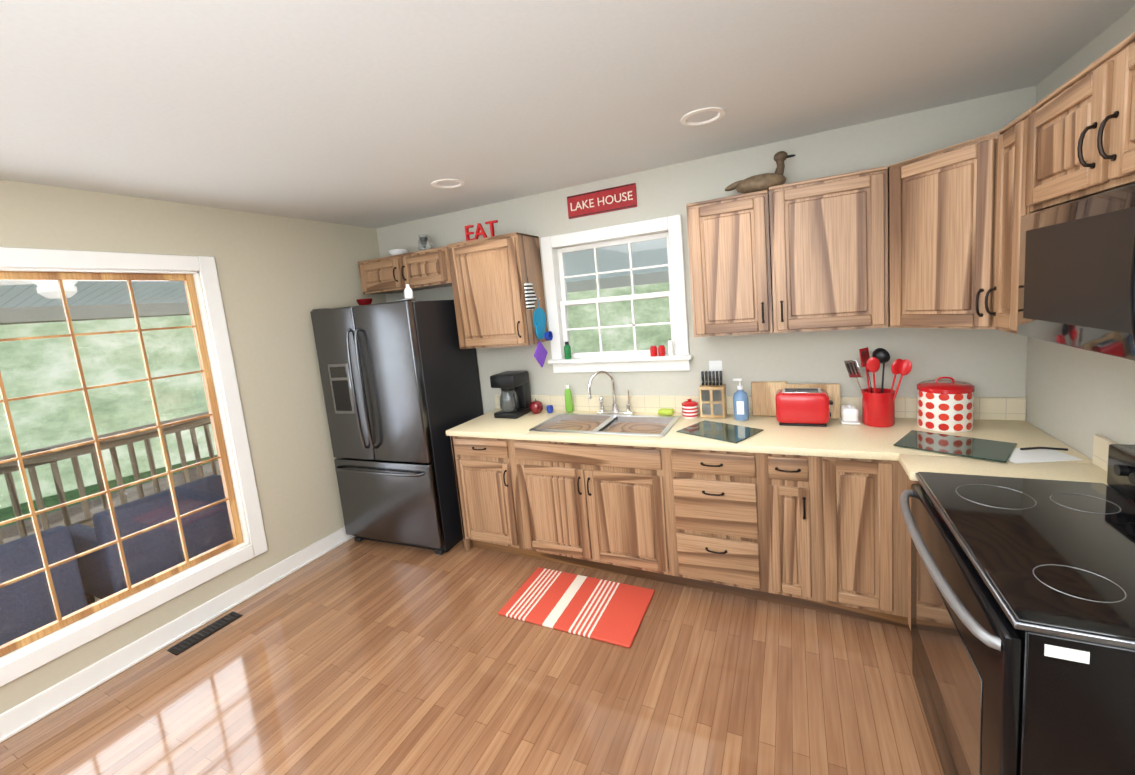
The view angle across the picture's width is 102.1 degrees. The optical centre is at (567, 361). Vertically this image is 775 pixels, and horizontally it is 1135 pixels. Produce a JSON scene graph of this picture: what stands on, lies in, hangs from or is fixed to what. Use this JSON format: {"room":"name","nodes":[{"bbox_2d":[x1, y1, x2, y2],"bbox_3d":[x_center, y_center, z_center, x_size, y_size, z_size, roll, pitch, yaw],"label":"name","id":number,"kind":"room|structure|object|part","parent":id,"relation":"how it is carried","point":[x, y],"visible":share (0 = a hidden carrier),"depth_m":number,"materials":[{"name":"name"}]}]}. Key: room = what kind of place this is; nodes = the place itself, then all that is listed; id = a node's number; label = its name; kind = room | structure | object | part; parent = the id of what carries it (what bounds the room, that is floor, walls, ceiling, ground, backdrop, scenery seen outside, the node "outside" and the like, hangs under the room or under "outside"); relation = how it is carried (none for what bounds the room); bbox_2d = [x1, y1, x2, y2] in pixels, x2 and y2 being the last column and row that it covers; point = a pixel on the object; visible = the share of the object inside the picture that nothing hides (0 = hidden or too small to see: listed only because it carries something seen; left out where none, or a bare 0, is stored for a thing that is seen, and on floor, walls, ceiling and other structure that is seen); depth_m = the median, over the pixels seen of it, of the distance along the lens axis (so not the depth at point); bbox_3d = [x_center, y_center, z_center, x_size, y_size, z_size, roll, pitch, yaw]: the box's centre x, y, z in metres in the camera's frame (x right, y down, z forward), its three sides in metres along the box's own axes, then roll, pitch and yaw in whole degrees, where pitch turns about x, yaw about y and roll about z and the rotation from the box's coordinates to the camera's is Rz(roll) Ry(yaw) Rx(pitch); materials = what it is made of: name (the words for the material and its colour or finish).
{"room":"kitchen","nodes":[
{"label":"kitchen","id":0,"kind":"room"},
{"bbox_2d":[0,179,385,713],"bbox_3d":[-2.793,0.529,1.771,0.140,2.580,5.740,-2,8,26],"label":"wall","id":1,"kind":"structure","parent":0,"point":[280,278],"depth_m":3.09,"materials":[{"name":"paint"}]},
{"bbox_2d":[0,247,267,686],"bbox_3d":[-2.590,0.455,2.166,0.162,1.950,1.900,-2,8,26],"label":"window","id":2,"kind":"structure","parent":1,"relation":"in","point":[60,622],"depth_m":2.53,"materials":[{"name":"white wood"}]},
{"bbox_2d":[0,526,354,742],"bbox_3d":[-2.643,1.676,1.815,0.028,0.115,5.600,-2,8,26],"label":"baseboard","id":3,"kind":"structure","parent":1,"relation":"attached to","point":[16,719],"depth_m":2.52,"materials":[{"name":"white wood"}]},
{"bbox_2d":[0,536,943,774],"bbox_3d":[-0.726,1.714,0.892,4.280,0.080,5.600,-2,8,26],"label":"floor","id":4,"kind":"structure","parent":0,"point":[352,656],"depth_m":2.08,"materials":[{"name":"brown wood"}]},
{"bbox_2d":[167,611,242,654],"bbox_3d":[-2.103,1.573,2.671,0.110,0.006,0.340,-2,8,26],"label":"floor vent","id":5,"kind":"object","parent":4,"relation":"in","point":[199,636],"visible":1,"depth_m":2.66,"materials":[{"name":"brown metal"}]},
{"bbox_2d":[310,298,483,554],"bbox_3d":[-1.265,0.455,3.598,0.910,1.832,0.789,-2,8,23],"label":"refrigerator","id":6,"kind":"object","parent":4,"relation":"on","point":[400,380],"visible":1,"depth_m":3.28,"materials":[{"name":"metal"}]},
{"bbox_2d":[356,298,371,304],"bbox_3d":[-1.581,-0.460,3.578,0.120,0.060,0.120,-2,8,26],"label":"bowl","id":7,"kind":"object","parent":6,"relation":"on","point":[367,301],"visible":0.79,"depth_m":3.53,"materials":[{"name":"red ceramic"}]},
{"bbox_2d":[404,284,412,300],"bbox_3d":[-1.091,-0.476,3.146,0.056,0.110,0.056,-2,8,26],"label":"bottle","id":8,"kind":"object","parent":6,"relation":"on","point":[408,292],"visible":0.71,"depth_m":3.13,"materials":[{"name":"white plastic"}]},
{"bbox_2d":[446,435,521,555],"bbox_3d":[-0.430,0.887,3.406,0.506,0.871,0.617,-2,8,26],"label":"base cabinet","id":9,"kind":"object","parent":4,"relation":"on","point":[484,468],"depth_m":3.12,"materials":[{"name":"brown wood"}]},
{"bbox_2d":[498,567,654,647],"bbox_3d":[0.057,1.374,2.625,0.780,0.016,0.470,-2,8,26],"label":"rug","id":10,"kind":"object","parent":4,"relation":"on","point":[611,612],"visible":0.98,"depth_m":2.58,"materials":[{"name":"red fabric"}]},
{"bbox_2d":[510,439,677,584],"bbox_3d":[0.253,0.867,3.071,1.015,0.871,0.617,-2,8,26],"label":"base cabinet","id":11,"kind":"object","parent":4,"relation":"on","point":[586,505],"depth_m":2.77,"materials":[{"name":"brown wood"}]},
{"bbox_2d":[446,407,1092,463],"bbox_3d":[0.734,0.401,2.750,3.216,0.042,0.632,-2,8,26],"label":"countertop","id":12,"kind":"structure","parent":11,"relation":"on","point":[836,440],"depth_m":2.39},
{"bbox_2d":[490,370,530,418],"bbox_3d":[-0.420,0.240,3.438,0.206,0.320,0.230,-2,8,26],"label":"coffee maker","id":13,"kind":"object","parent":12,"relation":"on","point":[515,395],"visible":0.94,"depth_m":3.36,"materials":[{"name":"black plastic"}]},
{"bbox_2d":[529,399,542,413],"bbox_3d":[-0.234,0.330,3.436,0.104,0.110,0.104,-2,8,26],"label":"apple","id":14,"kind":"object","parent":12,"relation":"on","point":[535,407],"visible":1,"depth_m":3.40,"materials":[{"name":"red food"}]},
{"bbox_2d":[546,405,552,412],"bbox_3d":[-0.131,0.353,3.418,0.052,0.050,0.052,-2,8,26],"label":"cup","id":15,"kind":"object","parent":12,"relation":"on","point":[549,408],"visible":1,"depth_m":3.40,"materials":[{"name":"ceramic"}]},
{"bbox_2d":[565,384,572,411],"bbox_3d":[0.006,0.262,3.363,0.058,0.205,0.058,-2,8,26],"label":"dish soap","id":16,"kind":"object","parent":12,"relation":"on","point":[568,402],"visible":1,"depth_m":3.34,"materials":[{"name":"green plastic"}]},
{"bbox_2d":[526,411,681,434],"bbox_3d":[0.250,0.494,2.982,0.890,0.200,0.440,-2,8,26],"label":"sink","id":17,"kind":"object","parent":12,"relation":"in","point":[588,422],"depth_m":3.04,"materials":[{"name":"silver metal"}]},
{"bbox_2d":[588,371,633,413],"bbox_3d":[0.294,0.214,3.137,0.262,0.316,0.191,-2,8,26],"label":"faucet","id":18,"kind":"object","parent":12,"relation":"on","point":[615,409],"visible":1,"depth_m":3.18,"materials":[{"name":"silver metal"}]},
{"bbox_2d":[658,408,673,414],"bbox_3d":[0.656,0.331,3.053,0.095,0.028,0.065,-2,8,26],"label":"sponge","id":19,"kind":"object","parent":12,"relation":"on","point":[663,411],"visible":0.96,"depth_m":3.03,"materials":[{"name":"yellow"}]},
{"bbox_2d":[681,399,697,418],"bbox_3d":[0.784,0.294,2.936,0.104,0.118,0.104,-2,8,26],"label":"striped canister","id":20,"kind":"object","parent":12,"relation":"on","point":[689,408],"visible":1,"depth_m":2.90,"materials":[{"name":"red ceramic"}]},
{"bbox_2d":[699,371,726,417],"bbox_3d":[0.914,0.202,2.888,0.150,0.290,0.106,-2,8,26],"label":"knife block","id":21,"kind":"object","parent":12,"relation":"on","point":[712,400],"visible":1,"depth_m":2.85,"materials":[{"name":"brown wood"}]},
{"bbox_2d":[676,420,763,443],"bbox_3d":[0.855,0.389,2.586,0.280,0.006,0.380,-11,9,-38],"label":"board","id":22,"kind":"object","parent":12,"relation":"on","point":[731,433],"visible":0.98,"depth_m":2.56,"materials":[{"name":"glass"}]},
{"bbox_2d":[733,378,748,420],"bbox_3d":[1.048,0.223,2.773,0.088,0.252,0.089,-2,8,26],"label":"hand soap","id":23,"kind":"object","parent":12,"relation":"on","point":[741,404],"visible":1,"depth_m":2.75,"materials":[{"name":"blue plastic"}]},
{"bbox_2d":[751,381,840,418],"bbox_3d":[1.346,0.223,2.723,0.470,0.211,0.066,-2,8,26],"label":"cutting boards","id":24,"kind":"object","parent":12,"relation":"on","point":[763,398],"visible":0.54,"depth_m":2.77,"materials":[{"name":"brown wood"}]},
{"bbox_2d":[775,388,832,426],"bbox_3d":[1.332,0.251,2.585,0.285,0.192,0.170,-2,8,26],"label":"toaster","id":25,"kind":"object","parent":12,"relation":"on","point":[802,407],"visible":1,"depth_m":2.52,"materials":[{"name":"red metal"}]},
{"bbox_2d":[839,404,860,424],"bbox_3d":[1.558,0.284,2.534,0.090,0.097,0.125,-2,8,26],"label":"butter dish","id":26,"kind":"object","parent":12,"relation":"on","point":[849,414],"visible":1,"depth_m":2.49,"materials":[{"name":"white ceramic"}]},
{"bbox_2d":[844,347,911,427],"bbox_3d":[1.632,0.132,2.430,0.282,0.411,0.175,-2,8,26],"label":"utensil crock","id":27,"kind":"object","parent":12,"relation":"on","point":[878,407],"visible":1,"depth_m":2.39,"materials":[{"name":"red ceramic"}]},
{"bbox_2d":[917,377,974,431],"bbox_3d":[1.901,0.200,2.311,0.226,0.256,0.226,-2,8,26],"label":"canister","id":28,"kind":"object","parent":12,"relation":"on","point":[945,405],"visible":1,"depth_m":2.23,"materials":[{"name":"ceramic"}]},
{"bbox_2d":[894,430,1082,463],"bbox_3d":[1.803,0.370,1.990,0.306,0.019,0.574,-11,9,-38],"label":"board","id":29,"kind":"object","parent":12,"relation":"on","point":[993,450],"visible":0.98,"depth_m":1.98,"materials":[{"name":"black glass"}]},
{"bbox_2d":[666,451,769,601],"bbox_3d":[0.927,0.846,2.741,0.487,0.871,0.617,-2,8,26],"label":"base cabinet","id":30,"kind":"object","parent":4,"relation":"on","point":[718,498],"depth_m":2.45,"materials":[{"name":"brown wood"}]},
{"bbox_2d":[766,455,821,610],"bbox_3d":[1.253,0.836,2.581,0.239,0.871,0.617,-2,8,26],"label":"base cabinet","id":31,"kind":"object","parent":4,"relation":"on","point":[806,517],"depth_m":2.30,"materials":[{"name":"brown wood"}]},
{"bbox_2d":[818,459,897,625],"bbox_3d":[1.498,0.829,2.461,0.308,0.871,0.617,-2,8,26],"label":"base cabinet","id":32,"kind":"object","parent":4,"relation":"on","point":[858,498],"depth_m":2.18,"materials":[{"name":"brown wood"}]},
{"bbox_2d":[898,463,908,627],"bbox_3d":[1.905,0.816,2.261,0.708,0.871,0.617,-2,8,26],"label":"base cabinet","id":33,"kind":"object","parent":4,"relation":"on","point":[902,476],"depth_m":2.12,"materials":[{"name":"brown wood"}]},
{"bbox_2d":[899,434,1117,630],"bbox_3d":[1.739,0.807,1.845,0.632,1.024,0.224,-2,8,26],"label":"countertop","id":34,"kind":"structure","parent":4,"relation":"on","point":[1096,471],"depth_m":1.78,"materials":[{"name":"beige laminate"}]},
{"bbox_2d":[900,444,1134,774],"bbox_3d":[1.457,0.878,1.350,0.706,1.060,0.910,-2,8,26],"label":"range","id":35,"kind":"object","parent":4,"relation":"on","point":[1023,621],"visible":1,"depth_m":1.18,"materials":[{"name":"black metal"}]},
{"bbox_2d":[0,0,1134,228],"bbox_3d":[-0.962,-0.845,0.569,4.560,0.100,5.880,-2,8,26],"label":"ceiling","id":36,"kind":"structure","parent":0,"point":[374,114],"depth_m":1.67,"materials":[{"name":"paint"}]},
{"bbox_2d":[431,179,464,188],"bbox_3d":[-0.736,-1.112,2.820,0.200,0.043,0.200,-2,8,26],"label":"recessed light","id":37,"kind":"object","parent":36,"relation":"in","point":[460,184],"visible":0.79,"depth_m":2.81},
{"bbox_2d":[681,107,724,125],"bbox_3d":[0.625,-1.149,2.120,0.200,0.043,0.200,-2,8,26],"label":"recessed light","id":38,"kind":"object","parent":36,"relation":"in","point":[720,115],"visible":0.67,"depth_m":2.11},
{"bbox_2d":[376,86,1035,413],"bbox_3d":[0.461,0.041,3.258,4.420,2.580,0.140,-2,8,26],"label":"wall","id":39,"kind":"structure","parent":0,"point":[989,362],"depth_m":2.73,"materials":[{"name":"paint"}]},
{"bbox_2d":[358,246,451,293],"bbox_3d":[-1.227,-0.717,3.666,0.923,0.264,0.354,-2,8,26],"label":"upper cabinet","id":40,"kind":"object","parent":39,"relation":"attached to","point":[424,269],"visible":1,"depth_m":3.52,"materials":[{"name":"brown wood"}]},
{"bbox_2d":[389,249,407,255],"bbox_3d":[-1.374,-0.877,3.732,0.148,0.060,0.146,-2,8,26],"label":"bowl","id":41,"kind":"object","parent":40,"relation":"on","point":[393,252],"visible":0.71,"depth_m":3.68,"materials":[{"name":"white ceramic"}]},
{"bbox_2d":[418,234,431,250],"bbox_3d":[-1.113,-0.924,3.598,0.128,0.140,0.098,-2,8,26],"label":"pitcher","id":42,"kind":"object","parent":40,"relation":"on","point":[424,242],"visible":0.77,"depth_m":3.57,"materials":[{"name":"clear glass"}]},
{"bbox_2d":[447,232,548,348],"bbox_3d":[-0.518,-0.501,3.359,0.596,0.764,0.354,-2,8,26],"label":"upper cabinet","id":43,"kind":"object","parent":39,"relation":"attached to","point":[489,275],"visible":1,"depth_m":3.22,"materials":[{"name":"brown wood"}]},
{"bbox_2d":[465,220,497,240],"bbox_3d":[-0.603,-0.920,3.227,0.269,0.110,0.024,-2,8,26],"label":"sign","id":44,"kind":"object","parent":43,"relation":"on","point":[478,230],"visible":0.81,"depth_m":3.22,"materials":[{"name":"red metal"}]},
{"bbox_2d":[524,277,536,309],"bbox_3d":[-0.255,-0.476,3.184,0.022,0.220,0.139,-2,8,26],"label":"oven mitt","id":45,"kind":"object","parent":43,"relation":"hanging from","point":[530,297],"visible":0.96,"depth_m":3.15,"materials":[{"name":"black fabric"}]},
{"bbox_2d":[534,339,547,366],"bbox_3d":[-0.193,-0.070,3.297,0.012,0.221,0.192,-2,8,26],"label":"potholder","id":46,"kind":"object","parent":43,"relation":"hanging from","point":[540,354],"visible":0.88,"depth_m":3.29,"materials":[{"name":"fabric"}]},
{"bbox_2d":[533,298,552,340],"bbox_3d":[-0.167,-0.305,3.287,0.085,0.311,0.175,-2,8,26],"label":"potholder","id":47,"kind":"object","parent":43,"relation":"hanging from","point":[539,318],"visible":1,"depth_m":3.28,"materials":[{"name":"teal fabric"}]},
{"bbox_2d":[567,183,636,218],"bbox_3d":[0.225,-1.080,3.091,0.495,0.150,0.016,-2,8,26],"label":"sign board","id":48,"kind":"object","parent":39,"relation":"attached to","point":[601,207],"visible":1,"depth_m":3.08,"materials":[{"name":"red plastic"}]},
{"bbox_2d":[570,191,632,210],"bbox_3d":[0.223,-1.079,3.082,0.445,0.055,0.004,-2,8,26],"label":"lettering","id":49,"kind":"object","parent":48,"relation":"attached to","point":[583,203],"visible":1,"depth_m":3.07},
{"bbox_2d":[540,214,692,372],"bbox_3d":[0.327,-0.429,3.208,1.050,0.995,0.200,-2,8,26],"label":"window","id":50,"kind":"structure","parent":39,"relation":"in","point":[681,358],"depth_m":3.17,"materials":[{"name":"white wood"}]},
{"bbox_2d":[564,341,570,358],"bbox_3d":[-0.001,-0.084,3.348,0.050,0.127,0.050,-2,8,26],"label":"bottle","id":51,"kind":"object","parent":50,"relation":"on","point":[567,350],"visible":1,"depth_m":3.33,"materials":[{"name":"green glass"}]},
{"bbox_3d":[0.336,-0.442,3.227,0.840,0.805,0.065,-2,8,26],"label":"back window sash","id":52,"kind":"part","parent":50,"relation":"part of","materials":[{"name":"white wood"}]},
{"bbox_2d":[650,345,665,356],"bbox_3d":[0.601,-0.074,3.058,0.103,0.070,0.048,-2,8,26],"label":"jar","id":53,"kind":"object","parent":50,"relation":"on","point":[661,350],"visible":1,"depth_m":3.04,"materials":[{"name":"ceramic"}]},
{"bbox_2d":[668,340,673,355],"bbox_3d":[0.678,-0.096,3.017,0.032,0.110,0.032,-2,8,26],"label":"candle","id":54,"kind":"object","parent":50,"relation":"on","point":[670,347],"visible":1,"depth_m":3.00,"materials":[{"name":"wax"}]},
{"bbox_2d":[709,360,722,377],"bbox_3d":[0.951,0.049,2.939,0.080,0.115,0.006,-2,8,26],"label":"electrical outlet plate","id":55,"kind":"object","parent":39,"relation":"attached to","point":[715,366],"visible":0.75,"depth_m":2.93,"materials":[{"name":"white plastic"}]},
{"bbox_2d":[686,190,773,336],"bbox_3d":[0.944,-0.539,2.643,0.420,0.752,0.354,-2,8,26],"label":"upper cabinet","id":56,"kind":"object","parent":39,"relation":"attached to","point":[729,240],"visible":0.98,"depth_m":2.51,"materials":[{"name":"brown wood"}]},
{"bbox_2d":[769,166,887,332],"bbox_3d":[1.368,-0.558,2.435,0.514,0.764,0.354,-2,8,26],"label":"upper cabinet","id":57,"kind":"object","parent":39,"relation":"attached to","point":[829,248],"visible":1,"depth_m":2.30,"materials":[{"name":"brown wood"}]},
{"bbox_2d":[725,151,794,193],"bbox_3d":[1.051,-1.028,2.519,0.365,0.198,0.115,-2,8,26],"label":"duck decoy","id":58,"kind":"object","parent":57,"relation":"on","point":[759,182],"visible":0.98,"depth_m":2.47,"materials":[{"name":"paint"}]},
{"bbox_2d":[888,131,1001,328],"bbox_3d":[1.820,-0.554,2.067,0.614,0.764,0.619,-2,8,26],"label":"upper cabinet","id":59,"kind":"object","parent":39,"relation":"attached to","point":[941,222],"visible":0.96,"depth_m":1.97,"materials":[{"name":"brown wood"}]},
{"bbox_2d":[1025,7,1134,459],"bbox_3d":[1.144,0.419,-0.236,0.140,2.580,5.600,-2,8,26],"label":"wall","id":60,"kind":"structure","parent":0,"point":[1077,399],"depth_m":1.85,"materials":[{"name":"paint"}]},
{"bbox_2d":[985,108,1036,333],"bbox_3d":[1.750,-0.492,1.631,0.354,0.764,0.248,-2,8,26],"label":"upper cabinet","id":61,"kind":"object","parent":60,"relation":"attached to","point":[1011,208],"visible":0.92,"depth_m":1.68,"materials":[{"name":"brown wood"}]},
{"bbox_2d":[1025,32,1134,211],"bbox_3d":[1.478,-0.613,1.085,0.354,0.339,0.907,-2,8,26],"label":"upper cabinet","id":62,"kind":"object","parent":60,"relation":"attached to","point":[1081,136],"visible":1,"depth_m":1.23,"materials":[{"name":"brown wood"}]},
{"bbox_2d":[1017,183,1134,360],"bbox_3d":[1.500,-0.231,1.140,0.383,0.424,0.904,-2,8,26],"label":"microwave","id":63,"kind":"object","parent":62,"relation":"attached to","point":[1076,274],"visible":1,"depth_m":1.24,"materials":[{"name":"black metal"}]},
{"label":"outside","id":64,"kind":"structure","parent":0,"visible":0},
{"bbox_2d":[0,281,189,324],"bbox_3d":[-4.519,-0.463,2.135,3.250,0.200,12.000,-10,4,27],"label":"ceiling","id":65,"kind":"structure","parent":64,"point":[113,302],"depth_m":4.54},
{"bbox_2d":[0,280,76,298],"bbox_3d":[-3.734,-0.622,3.396,1.353,0.310,1.293,-2,8,26],"label":"fan","id":66,"kind":"object","parent":65,"relation":"hanging from","point":[70,285],"depth_m":3.29,"materials":[{"name":"white"}]},
{"bbox_2d":[0,455,217,527],"bbox_3d":[-20.547,5.952,14.377,36.600,0.200,80.000,-2,8,26],"label":"ground","id":67,"kind":"structure","parent":64,"point":[68,496],"depth_m":18.20,"materials":[{"name":"green plant"}]},
{"bbox_2d":[0,461,220,601],"bbox_3d":[-4.782,1.965,2.677,4.287,0.040,12.000,-2,8,26],"label":"floor","id":68,"kind":"structure","parent":64,"point":[56,521],"depth_m":5.34,"materials":[{"name":"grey wood"}]},
{"bbox_2d":[0,525,87,645],"bbox_3d":[-3.423,1.433,2.647,0.670,0.769,0.720,-2,8,26],"label":"outdoor chair","id":69,"kind":"object","parent":68,"relation":"on","point":[73,587],"depth_m":2.64,"materials":[{"name":"fabric"}]},
{"bbox_2d":[0,411,220,544],"bbox_3d":[-5.461,1.500,2.927,0.140,0.940,12.000,-2,8,26],"label":"deck railing","id":70,"kind":"object","parent":68,"relation":"on","point":[9,470],"depth_m":4.55,"materials":[{"name":"brown wood"}]},
{"bbox_2d":[68,474,232,604],"bbox_3d":[-3.061,1.305,3.394,0.670,0.769,0.720,-2,8,26],"label":"outdoor sofa","id":71,"kind":"object","parent":68,"relation":"on","point":[165,538],"depth_m":3.13,"materials":[{"name":"fabric"}]},
{"bbox_2d":[0,282,671,508],"bbox_3d":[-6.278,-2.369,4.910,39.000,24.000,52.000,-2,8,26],"label":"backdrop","id":72,"kind":"structure","parent":64,"point":[51,379],"depth_m":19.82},
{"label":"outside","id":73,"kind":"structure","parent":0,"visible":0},
{"bbox_2d":[563,238,667,281],"bbox_3d":[1.318,-1.415,5.257,5.280,0.040,4.600,-2,2,26],"label":"ceiling","id":74,"kind":"structure","parent":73,"point":[606,258],"depth_m":6.30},
{"bbox_3d":[1.537,1.019,5.551,5.280,0.040,4.550,-2,8,26],"label":"floor","id":75,"kind":"structure","parent":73,"visible":0},
{"bbox_2d":[566,271,668,292],"bbox_3d":[2.312,-0.398,7.222,5.280,2.200,0.120,-2,8,26],"label":"trees","id":76,"kind":"object","parent":75,"relation":"on","point":[623,281],"depth_m":7.69,"materials":[{"name":"green plant"}]}
]}

